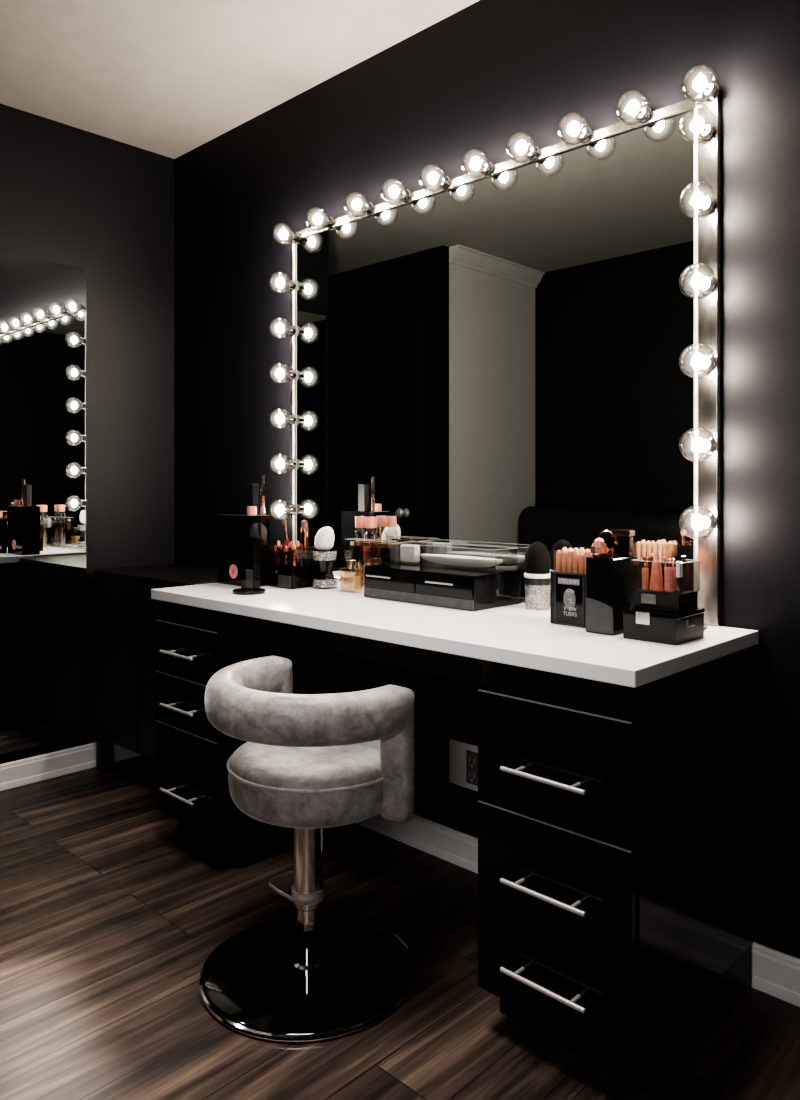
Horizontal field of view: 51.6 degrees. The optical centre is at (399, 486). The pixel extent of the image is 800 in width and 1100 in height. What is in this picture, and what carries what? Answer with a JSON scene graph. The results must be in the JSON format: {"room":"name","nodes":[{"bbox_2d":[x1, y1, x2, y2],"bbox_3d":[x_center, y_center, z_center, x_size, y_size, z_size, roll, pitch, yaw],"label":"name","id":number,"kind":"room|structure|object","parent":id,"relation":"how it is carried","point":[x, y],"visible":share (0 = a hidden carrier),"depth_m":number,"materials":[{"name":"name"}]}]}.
{"room":"dressing room","nodes":[
{"label":"dressing room","id":0,"kind":"room"},
{"bbox_2d":[0,104,173,763],"bbox_3d":[-1.284,-0.145,3.175,0.100,2.450,0.880,0,0,44],"label":"wall","id":1,"kind":"structure","parent":0,"point":[102,206],"depth_m":3.26,"materials":[{"name":"grey paint"}]},
{"bbox_2d":[0,252,85,754],"bbox_3d":[-1.364,0.059,3.005,0.018,1.783,0.455,0,0,44],"label":"wall mirror","id":2,"kind":"object","parent":1,"relation":"attached to","point":[43,303],"visible":1,"depth_m":3.04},
{"bbox_2d":[0,741,140,790],"bbox_3d":[-1.249,1.035,3.126,0.019,0.090,0.860,0,0,44],"label":"baseboard","id":3,"kind":"structure","parent":1,"relation":"attached to","point":[21,772],"depth_m":3.08,"materials":[{"name":"white paint"}]},
{"bbox_2d":[0,0,478,158],"bbox_3d":[-0.889,-1.420,1.569,6.100,0.100,2.840,0,0,44],"label":"ceiling","id":4,"kind":"structure","parent":0,"point":[168,78],"depth_m":2.61,"materials":[{"name":"beige paint"}]},
{"bbox_2d":[0,755,799,1099],"bbox_3d":[-0.889,1.130,1.569,6.100,0.100,2.840,0,0,44],"label":"floor","id":5,"kind":"structure","parent":0,"point":[111,919],"depth_m":1.78,"materials":[{"name":"brown wood"}]},
{"bbox_2d":[95,564,216,771],"bbox_3d":[-0.816,0.698,3.040,0.670,0.765,0.373,0,0,44],"label":"base cabinet","id":6,"kind":"object","parent":5,"relation":"on","point":[127,615],"visible":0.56,"depth_m":2.99,"materials":[{"name":"black paint"}]},
{"bbox_2d":[155,601,354,869],"bbox_3d":[-0.456,0.710,2.568,0.335,0.740,0.552,0,0,44],"label":"base cabinet","id":7,"kind":"object","parent":5,"relation":"on","point":[193,644],"visible":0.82,"depth_m":2.39,"materials":[{"name":"black paint"}]},
{"bbox_2d":[199,655,416,1041],"bbox_3d":[-0.194,0.743,1.829,0.496,0.667,0.470,0,0,44],"label":"swivel chair","id":8,"kind":"object","parent":5,"relation":"on","point":[308,764],"visible":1,"depth_m":1.71,"materials":[{"name":"grey fabric"}]},
{"bbox_2d":[478,646,751,1096],"bbox_3d":[0.442,0.710,1.700,0.343,0.740,0.552,0,0,44],"label":"base cabinet","id":9,"kind":"object","parent":5,"relation":"on","point":[615,821],"visible":0.97,"depth_m":1.53,"materials":[{"name":"black paint"}]},
{"bbox_2d":[151,581,757,687],"bbox_3d":[0.009,0.357,2.150,1.605,0.095,0.545,0,0,44],"label":"countertop","id":10,"kind":"structure","parent":9,"relation":"on","point":[441,641],"depth_m":1.84,"materials":[{"name":"white stone"}]},
{"bbox_2d":[217,506,269,585],"bbox_3d":[-0.500,0.185,2.635,0.174,0.249,0.082,0,0,44],"label":"storage box","id":11,"kind":"object","parent":10,"relation":"on","point":[230,527],"depth_m":2.60,"materials":[{"name":"black plastic"}]},
{"bbox_2d":[246,484,258,514],"bbox_3d":[-0.471,0.039,2.642,0.034,0.098,0.024,0,0,44],"label":"carton","id":12,"kind":"object","parent":11,"relation":"on","point":[252,490],"visible":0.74,"depth_m":2.63,"materials":[{"name":"black cardboard"}]},
{"bbox_2d":[260,475,264,513],"bbox_3d":[-0.433,0.025,2.608,0.017,0.126,0.017,0,0,44],"label":"vial","id":13,"kind":"object","parent":11,"relation":"on","point":[262,479],"visible":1,"depth_m":2.60,"materials":[{"name":"glass"}]},
{"bbox_2d":[232,588,265,594],"bbox_3d":[-0.442,0.305,2.420,0.096,0.010,0.096,0,0,44],"label":"case","id":14,"kind":"object","parent":10,"relation":"on","point":[240,591],"visible":1,"depth_m":2.40,"materials":[{"name":"black plastic"}]},
{"bbox_2d":[241,536,259,587],"bbox_3d":[-0.455,0.231,2.515,0.066,0.158,0.025,0,0,44],"label":"storage box","id":15,"kind":"object","parent":10,"relation":"on","point":[250,546],"visible":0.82,"depth_m":2.50,"materials":[{"name":"black plastic"}]},
{"bbox_2d":[269,564,316,588],"bbox_3d":[-0.334,0.247,2.582,0.118,0.125,0.109,0,0,44],"label":"organizer","id":16,"kind":"object","parent":10,"relation":"on","point":[281,576],"visible":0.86,"depth_m":2.54,"materials":[{"name":"black plastic"}]},
{"bbox_2d":[273,545,276,563],"bbox_3d":[-0.390,0.211,2.591,0.015,0.059,0.015,0,0,23],"label":"lipstick","id":17,"kind":"object","parent":16,"relation":"in","point":[275,546],"visible":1,"depth_m":2.59,"materials":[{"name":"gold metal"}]},
{"bbox_2d":[276,541,280,563],"bbox_3d":[-0.378,0.203,2.580,0.015,0.075,0.015,0,0,-8],"label":"lipstick","id":18,"kind":"object","parent":16,"relation":"in","point":[278,551],"visible":1,"depth_m":2.58,"materials":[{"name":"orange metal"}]},
{"bbox_2d":[281,543,284,564],"bbox_3d":[-0.362,0.207,2.564,0.015,0.067,0.015,0,0,0],"label":"lipstick","id":19,"kind":"object","parent":16,"relation":"in","point":[283,545],"visible":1,"depth_m":2.56,"materials":[{"name":"black plastic"}]},
{"bbox_2d":[282,518,288,547],"bbox_3d":[-0.360,0.169,2.639,0.040,0.141,0.016,0,0,32],"label":"makeup brush","id":20,"kind":"object","parent":16,"relation":"in","point":[284,522],"visible":0.83,"depth_m":2.64,"materials":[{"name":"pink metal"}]},
{"bbox_2d":[284,546,288,564],"bbox_3d":[-0.350,0.211,2.553,0.015,0.059,0.015,0,0,19],"label":"lipstick","id":21,"kind":"object","parent":16,"relation":"in","point":[286,555],"visible":1,"depth_m":2.55,"materials":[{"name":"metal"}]},
{"bbox_2d":[289,541,292,565],"bbox_3d":[-0.334,0.203,2.537,0.015,0.075,0.015,0,0,40],"label":"lipstick","id":22,"kind":"object","parent":16,"relation":"in","point":[291,542],"visible":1,"depth_m":2.53,"materials":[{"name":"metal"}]},
{"bbox_2d":[292,544,296,565],"bbox_3d":[-0.323,0.207,2.526,0.015,0.067,0.015,0,0,8],"label":"lipstick","id":23,"kind":"object","parent":16,"relation":"in","point":[294,554],"visible":1,"depth_m":2.52,"materials":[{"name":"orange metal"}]},
{"bbox_2d":[296,541,299,564],"bbox_3d":[-0.316,0.203,2.557,0.015,0.075,0.015,0,0,20],"label":"lipstick","id":24,"kind":"object","parent":16,"relation":"in","point":[297,542],"visible":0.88,"depth_m":2.55,"materials":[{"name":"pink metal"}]},
{"bbox_2d":[299,520,302,543],"bbox_3d":[-0.310,0.172,2.598,0.014,0.135,0.021,0,0,-25],"label":"makeup brush","id":25,"kind":"object","parent":16,"relation":"in","point":[301,529],"visible":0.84,"depth_m":2.59,"materials":[{"name":"gold metal"}]},
{"bbox_2d":[299,544,303,564],"bbox_3d":[-0.304,0.207,2.546,0.015,0.067,0.015,0,0,13],"label":"lipstick","id":26,"kind":"object","parent":16,"relation":"in","point":[301,554],"visible":1,"depth_m":2.54,"materials":[{"name":"black plastic"}]},
{"bbox_2d":[301,520,307,563],"bbox_3d":[-0.299,0.171,2.585,0.022,0.139,0.022,0,0,-12],"label":"makeup brush","id":27,"kind":"object","parent":16,"relation":"in","point":[304,523],"visible":0.68,"depth_m":2.58,"materials":[{"name":"orange metal"}]},
{"bbox_2d":[305,525,308,563],"bbox_3d":[-0.287,0.179,2.559,0.012,0.121,0.021,0,0,10],"label":"makeup brush","id":28,"kind":"object","parent":16,"relation":"in","point":[306,526],"visible":1,"depth_m":2.56,"materials":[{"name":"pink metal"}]},
{"bbox_2d":[313,549,336,588],"bbox_3d":[-0.231,0.251,2.546,0.074,0.118,0.074,0,0,44],"label":"jar","id":29,"kind":"object","parent":10,"relation":"on","point":[324,578],"visible":0.98,"depth_m":2.52,"materials":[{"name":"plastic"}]},
{"bbox_2d":[314,526,334,549],"bbox_3d":[-0.233,0.157,2.547,0.072,0.072,0.052,0,0,44],"label":"sponge","id":30,"kind":"object","parent":29,"relation":"on","point":[324,538],"visible":1,"depth_m":2.52,"materials":[{"name":"white fabric"}]},
{"bbox_2d":[342,559,360,590],"bbox_3d":[-0.145,0.263,2.446,0.066,0.095,0.037,0,0,44],"label":"perfume bottle","id":31,"kind":"object","parent":10,"relation":"on","point":[349,582],"visible":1,"depth_m":2.43,"materials":[{"name":"gold glass"}]},
{"bbox_2d":[355,516,365,585],"bbox_3d":[-0.124,0.201,2.581,0.035,0.218,0.035,0,0,44],"label":"bottle","id":32,"kind":"object","parent":10,"relation":"on","point":[359,520],"visible":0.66,"depth_m":2.57,"materials":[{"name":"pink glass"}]},
{"bbox_2d":[365,517,375,565],"bbox_3d":[-0.091,0.201,2.549,0.035,0.218,0.035,0,0,44],"label":"bottle","id":33,"kind":"object","parent":10,"relation":"on","point":[370,522],"visible":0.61,"depth_m":2.54,"materials":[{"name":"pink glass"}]},
{"bbox_2d":[346,538,396,541],"bbox_3d":[-0.087,0.234,2.484,0.182,0.151,0.046,0,0,44],"label":"clear tray","id":34,"kind":"object","parent":10,"relation":"on","point":[351,538],"visible":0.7,"depth_m":2.47,"materials":[{"name":"glass"}]},
{"bbox_2d":[350,541,357,559],"bbox_3d":[-0.141,0.195,2.537,0.020,0.056,0.020,0,0,44],"label":"lip gloss","id":35,"kind":"object","parent":34,"relation":"on","point":[353,544],"visible":0.73,"depth_m":2.53,"materials":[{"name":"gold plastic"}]},
{"bbox_2d":[356,542,363,560],"bbox_3d":[-0.119,0.195,2.516,0.020,0.056,0.020,0,0,44],"label":"lip gloss","id":36,"kind":"object","parent":34,"relation":"on","point":[359,548],"visible":0.88,"depth_m":2.51,"materials":[{"name":"black plastic"}]},
{"bbox_2d":[363,542,371,560],"bbox_3d":[-0.098,0.195,2.495,0.020,0.056,0.020,0,0,44],"label":"lip gloss","id":37,"kind":"object","parent":34,"relation":"on","point":[366,545],"visible":0.88,"depth_m":2.49,"materials":[{"name":"red plastic"}]},
{"bbox_2d":[370,542,376,561],"bbox_3d":[-0.076,0.195,2.474,0.020,0.056,0.020,0,0,44],"label":"lip gloss","id":38,"kind":"object","parent":34,"relation":"on","point":[373,546],"visible":0.87,"depth_m":2.47,"materials":[{"name":"brown plastic"}]},
{"bbox_2d":[377,543,385,561],"bbox_3d":[-0.055,0.195,2.454,0.020,0.056,0.020,0,0,44],"label":"lip gloss","id":39,"kind":"object","parent":34,"relation":"on","point":[380,546],"visible":0.87,"depth_m":2.44,"materials":[{"name":"brown plastic"}]},
{"bbox_2d":[384,543,392,562],"bbox_3d":[-0.034,0.195,2.433,0.020,0.056,0.020,0,0,44],"label":"lip gloss","id":40,"kind":"object","parent":34,"relation":"on","point":[388,548],"visible":0.97,"depth_m":2.42,"materials":[{"name":"black plastic"}]},
{"bbox_2d":[364,562,520,610],"bbox_3d":[0.108,0.266,2.264,0.396,0.088,0.206,0,0,44],"label":"drawer box","id":41,"kind":"object","parent":10,"relation":"on","point":[424,583],"visible":1,"depth_m":2.17,"materials":[{"name":"black plastic"}]},
{"bbox_2d":[391,541,516,549],"bbox_3d":[0.142,0.192,2.302,0.384,0.059,0.098,0,0,44],"label":"clear tray","id":42,"kind":"object","parent":41,"relation":"on","point":[410,541],"visible":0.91,"depth_m":2.30,"materials":[{"name":"glass"}]},
{"bbox_2d":[400,544,419,562],"bbox_3d":[0.029,0.193,2.399,0.060,0.050,0.024,0,0,44],"label":"pack","id":43,"kind":"object","parent":42,"relation":"in","point":[408,553],"visible":0.97,"depth_m":2.38,"materials":[{"name":"white plastic"}]},
{"bbox_2d":[420,554,502,567],"bbox_3d":[0.165,0.205,2.274,0.290,0.026,0.068,0,0,44],"label":"oval dish","id":44,"kind":"object","parent":42,"relation":"in","point":[448,560],"visible":1,"depth_m":2.25,"materials":[{"name":"white ceramic"}]},
{"bbox_2d":[268,63,720,625],"bbox_3d":[0.134,-0.305,2.333,1.561,1.228,0.116,0,0,44],"label":"vanity mirror","id":45,"kind":"object","parent":10,"relation":"on","point":[519,352],"visible":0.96,"depth_m":2.20,"materials":[{"name":"silver metal"}]},
{"bbox_2d":[284,504,295,514],"bbox_3d":[-0.390,0.078,2.859,0.038,0.038,0.048,0,0,44],"label":"socket","id":46,"kind":"object","parent":45,"relation":"attached to","point":[290,509],"depth_m":2.86,"materials":[{"name":"silver metal"}]},
{"bbox_2d":[284,459,295,469],"bbox_3d":[-0.390,-0.079,2.859,0.038,0.038,0.048,0,0,44],"label":"socket","id":47,"kind":"object","parent":45,"relation":"attached to","point":[290,464],"depth_m":2.86,"materials":[{"name":"silver metal"}]},
{"bbox_2d":[284,414,295,424],"bbox_3d":[-0.390,-0.234,2.859,0.038,0.038,0.048,0,0,44],"label":"socket","id":48,"kind":"object","parent":45,"relation":"attached to","point":[290,419],"depth_m":2.86,"materials":[{"name":"silver metal"}]},
{"bbox_2d":[284,370,295,380],"bbox_3d":[-0.390,-0.389,2.859,0.038,0.038,0.048,0,0,44],"label":"socket","id":49,"kind":"object","parent":45,"relation":"attached to","point":[289,374],"depth_m":2.86,"materials":[{"name":"silver metal"}]},
{"bbox_2d":[284,325,295,335],"bbox_3d":[-0.390,-0.544,2.859,0.038,0.038,0.048,0,0,44],"label":"socket","id":50,"kind":"object","parent":45,"relation":"attached to","point":[290,330],"depth_m":2.86,"materials":[{"name":"silver metal"}]},
{"bbox_2d":[284,280,295,290],"bbox_3d":[-0.390,-0.700,2.859,0.038,0.038,0.048,0,0,44],"label":"socket","id":51,"kind":"object","parent":45,"relation":"attached to","point":[290,285],"depth_m":2.86,"materials":[{"name":"silver metal"}]},
{"bbox_2d":[287,231,299,242],"bbox_3d":[-0.376,-0.863,2.846,0.038,0.038,0.048,0,0,44],"label":"socket","id":52,"kind":"object","parent":45,"relation":"attached to","point":[294,237],"depth_m":2.85,"materials":[{"name":"silver metal"}]},
{"bbox_2d":[322,216,333,228],"bbox_3d":[-0.246,-0.874,2.720,0.038,0.038,0.048,0,0,44],"label":"socket","id":53,"kind":"object","parent":45,"relation":"attached to","point":[327,222],"depth_m":2.72,"materials":[{"name":"silver metal"}]},
{"bbox_2d":[361,201,373,214],"bbox_3d":[-0.111,-0.877,2.590,0.038,0.038,0.048,0,0,44],"label":"socket","id":54,"kind":"object","parent":45,"relation":"attached to","point":[367,208],"depth_m":2.59,"materials":[{"name":"silver metal"}]},
{"bbox_2d":[397,188,410,202],"bbox_3d":[0.004,-0.877,2.478,0.038,0.038,0.048,0,0,44],"label":"socket","id":55,"kind":"object","parent":45,"relation":"attached to","point":[404,196],"depth_m":2.48,"materials":[{"name":"silver metal"}]},
{"bbox_2d":[436,175,450,189],"bbox_3d":[0.116,-0.877,2.370,0.038,0.038,0.048,0,0,44],"label":"socket","id":56,"kind":"object","parent":45,"relation":"attached to","point":[442,182],"depth_m":2.37,"materials":[{"name":"silver metal"}]},
{"bbox_2d":[478,160,493,175],"bbox_3d":[0.227,-0.876,2.263,0.038,0.038,0.048,0,0,44],"label":"socket","id":57,"kind":"object","parent":45,"relation":"attached to","point":[485,168],"depth_m":2.26,"materials":[{"name":"silver metal"}]},
{"bbox_2d":[524,144,539,160],"bbox_3d":[0.336,-0.877,2.158,0.038,0.038,0.048,0,0,44],"label":"socket","id":58,"kind":"object","parent":45,"relation":"attached to","point":[531,153],"depth_m":2.16,"materials":[{"name":"silver metal"}]},
{"bbox_2d":[575,125,592,142],"bbox_3d":[0.448,-0.878,2.049,0.038,0.038,0.048,0,0,44],"label":"socket","id":59,"kind":"object","parent":45,"relation":"attached to","point":[583,134],"depth_m":2.05,"materials":[{"name":"silver metal"}]},
{"bbox_2d":[634,104,651,123],"bbox_3d":[0.562,-0.879,1.939,0.038,0.038,0.048,0,0,44],"label":"socket","id":60,"kind":"object","parent":45,"relation":"attached to","point":[642,113],"depth_m":1.94,"materials":[{"name":"silver metal"}]},
{"bbox_2d":[697,196,716,214],"bbox_3d":[0.673,-0.628,1.832,0.038,0.038,0.048,0,0,44],"label":"socket","id":61,"kind":"object","parent":45,"relation":"attached to","point":[707,205],"depth_m":1.83,"materials":[{"name":"silver metal"}]},
{"bbox_2d":[697,121,716,140],"bbox_3d":[0.673,-0.792,1.832,0.038,0.038,0.048,0,0,44],"label":"socket","id":62,"kind":"object","parent":45,"relation":"attached to","point":[707,130],"depth_m":1.83,"materials":[{"name":"silver metal"}]},
{"bbox_2d":[698,276,716,293],"bbox_3d":[0.673,-0.450,1.832,0.038,0.038,0.048,0,0,44],"label":"socket","id":63,"kind":"object","parent":45,"relation":"attached to","point":[708,284],"depth_m":1.83,"materials":[{"name":"silver metal"}]},
{"bbox_2d":[700,355,716,371],"bbox_3d":[0.673,-0.275,1.832,0.038,0.038,0.048,0,0,44],"label":"socket","id":64,"kind":"object","parent":45,"relation":"attached to","point":[708,363],"depth_m":1.83,"materials":[{"name":"silver metal"}]},
{"bbox_2d":[701,513,716,529],"bbox_3d":[0.673,0.078,1.832,0.038,0.038,0.048,0,0,44],"label":"socket","id":65,"kind":"object","parent":45,"relation":"attached to","point":[708,520],"depth_m":1.83,"materials":[{"name":"silver metal"}]},
{"bbox_2d":[701,437,716,453],"bbox_3d":[0.673,-0.092,1.832,0.038,0.038,0.048,0,0,44],"label":"socket","id":66,"kind":"object","parent":45,"relation":"attached to","point":[708,444],"depth_m":1.83,"materials":[{"name":"silver metal"}]},
{"bbox_2d":[699,80,718,100],"bbox_3d":[0.677,-0.881,1.827,0.038,0.038,0.048,0,0,44],"label":"socket","id":67,"kind":"object","parent":45,"relation":"attached to","point":[709,90],"depth_m":1.83,"materials":[{"name":"silver metal"}]},
{"bbox_2d":[524,542,550,609],"bbox_3d":[0.350,0.225,2.106,0.069,0.171,0.069,0,0,44],"label":"brush","id":68,"kind":"object","parent":10,"relation":"on","point":[537,557],"visible":0.97,"depth_m":2.08,"materials":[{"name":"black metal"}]},
{"bbox_2d":[550,571,585,627],"bbox_3d":[0.407,0.227,1.876,0.098,0.166,0.087,0,0,44],"label":"box","id":69,"kind":"object","parent":10,"relation":"on","point":[567,590],"visible":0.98,"depth_m":1.85,"materials":[{"name":"black cardboard"}]},
{"bbox_2d":[556,550,561,571],"bbox_3d":[0.362,0.225,1.882,0.013,0.162,0.013,0,0,6],"label":"pencil","id":70,"kind":"object","parent":69,"relation":"in","point":[558,553],"visible":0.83,"depth_m":1.88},
{"bbox_2d":[562,549,566,571],"bbox_3d":[0.373,0.223,1.872,0.013,0.164,0.013,0,0,28],"label":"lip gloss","id":71,"kind":"object","parent":69,"relation":"in","point":[564,551],"visible":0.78,"depth_m":1.87},
{"bbox_2d":[567,549,572,572],"bbox_3d":[0.383,0.223,1.862,0.013,0.165,0.013,0,0,29],"label":"pencil","id":72,"kind":"object","parent":69,"relation":"in","point":[570,552],"visible":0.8,"depth_m":1.86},
{"bbox_2d":[573,548,578,572],"bbox_3d":[0.394,0.221,1.851,0.013,0.170,0.013,0,0,14],"label":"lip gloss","id":73,"kind":"object","parent":69,"relation":"in","point":[575,550],"visible":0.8,"depth_m":1.85},
{"bbox_2d":[579,553,583,573],"bbox_3d":[0.405,0.226,1.841,0.013,0.159,0.013,0,0,-13],"label":"pencil","id":74,"kind":"object","parent":69,"relation":"in","point":[581,555],"visible":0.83,"depth_m":1.83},
{"bbox_2d":[584,549,590,573],"bbox_3d":[0.415,0.222,1.831,0.013,0.168,0.013,0,0,12],"label":"pencil","id":75,"kind":"object","parent":69,"relation":"in","point":[587,553],"visible":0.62,"depth_m":1.83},
{"bbox_2d":[586,554,637,635],"bbox_3d":[0.457,0.230,1.782,0.066,0.160,0.107,0,0,44],"label":"storage box","id":76,"kind":"object","parent":10,"relation":"on","point":[611,581],"visible":0.84,"depth_m":1.75,"materials":[{"name":"black plastic"}]},
{"bbox_2d":[591,538,607,556],"bbox_3d":[0.426,0.129,1.769,0.034,0.041,0.034,0,0,22],"label":"nail polish","id":77,"kind":"object","parent":76,"relation":"on","point":[599,548],"visible":1,"depth_m":1.76,"materials":[{"name":"pink glass"}]},
{"bbox_2d":[599,530,613,555],"bbox_3d":[0.453,0.122,1.810,0.043,0.055,0.016,0,0,44],"label":"makeup brush","id":78,"kind":"object","parent":76,"relation":"on","point":[605,535],"visible":0.66,"depth_m":1.80,"materials":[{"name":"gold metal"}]},
{"bbox_2d":[611,529,634,556],"bbox_3d":[0.484,0.121,1.791,0.041,0.058,0.035,0,0,35],"label":"case","id":79,"kind":"object","parent":76,"relation":"on","point":[623,539],"visible":1,"depth_m":1.78,"materials":[{"name":"black plastic"}]},
{"bbox_2d":[623,607,704,644],"bbox_3d":[0.543,0.281,1.703,0.116,0.059,0.134,0,0,44],"label":"storage box","id":80,"kind":"object","parent":10,"relation":"on","point":[671,628],"visible":0.9,"depth_m":1.66,"materials":[{"name":"black plastic"}]},
{"bbox_2d":[634,588,696,612],"bbox_3d":[0.548,0.233,1.708,0.098,0.036,0.088,0,0,44],"label":"storage box","id":81,"kind":"object","parent":80,"relation":"on","point":[679,601],"visible":0.94,"depth_m":1.68,"materials":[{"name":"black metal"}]},
{"bbox_2d":[632,558,699,563],"bbox_3d":[0.549,0.183,1.709,0.106,0.064,0.092,0,0,44],"label":"clear tray","id":82,"kind":"object","parent":81,"relation":"on","point":[641,558],"visible":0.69,"depth_m":1.69,"materials":[{"name":"plastic"}]},
{"bbox_2d":[642,557,647,588],"bbox_3d":[0.507,0.178,1.710,0.013,0.066,0.013,0,0,44],"label":"lip gloss","id":83,"kind":"object","parent":82,"relation":"in","point":[644,564],"visible":1,"depth_m":1.71,"materials":[{"name":"pink paint"}]},
{"bbox_2d":[648,556,653,586],"bbox_3d":[0.533,0.179,1.743,0.018,0.064,0.018,0,0,44],"label":"lip gloss","id":84,"kind":"object","parent":82,"relation":"in","point":[651,558],"visible":0.3,"depth_m":1.74,"materials":[{"name":"orange plastic"}]},
{"bbox_2d":[649,550,663,590],"bbox_3d":[0.526,0.171,1.695,0.028,0.081,0.028,0,0,44],"label":"lip gloss","id":85,"kind":"object","parent":82,"relation":"in","point":[656,581],"visible":0.98,"depth_m":1.69,"materials":[{"name":"pink paint"}]},
{"bbox_2d":[664,558,674,591],"bbox_3d":[0.547,0.178,1.677,0.021,0.066,0.021,0,0,44],"label":"lip gloss","id":86,"kind":"object","parent":82,"relation":"in","point":[669,569],"visible":0.97,"depth_m":1.67,"materials":[{"name":"pink plastic"}]},
{"bbox_2d":[675,561,682,591],"bbox_3d":[0.562,0.180,1.663,0.015,0.062,0.015,0,0,44],"label":"lip gloss","id":87,"kind":"object","parent":82,"relation":"in","point":[679,567],"visible":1,"depth_m":1.66,"materials":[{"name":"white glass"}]},
{"bbox_2d":[675,555,685,590],"bbox_3d":[0.575,0.176,1.696,0.018,0.070,0.018,0,0,44],"label":"lip gloss","id":88,"kind":"object","parent":82,"relation":"in","point":[680,582],"visible":0.57,"depth_m":1.69,"materials":[{"name":"black plastic"}]},
{"bbox_2d":[174,0,799,958],"bbox_3d":[0.638,-0.145,1.998,4.500,2.450,0.100,0,0,44],"label":"wall","id":89,"kind":"structure","parent":0,"point":[487,72],"depth_m":2.25,"materials":[{"name":"black paint"}]},
{"bbox_2d":[449,739,477,791],"bbox_3d":[0.190,0.794,2.355,0.130,0.128,0.009,0,0,44],"label":"wall outlet","id":90,"kind":"object","parent":89,"relation":"attached to","point":[463,757],"visible":0.77,"depth_m":2.36,"materials":[{"name":"plastic"}]},
{"bbox_2d":[466,750,477,785],"bbox_3d":[0.204,0.794,2.338,0.042,0.092,0.004,0,0,44],"label":"receptacle","id":91,"kind":"object","parent":90,"relation":"attached to","point":[471,755],"depth_m":2.34,"materials":[{"name":"plastic"}]},
{"bbox_2d":[356,814,799,1006],"bbox_3d":[0.597,1.035,1.955,4.300,0.090,0.019,0,0,44],"label":"baseboard","id":92,"kind":"structure","parent":89,"relation":"attached to","point":[775,973],"depth_m":2.35,"materials":[{"name":"white paint"}]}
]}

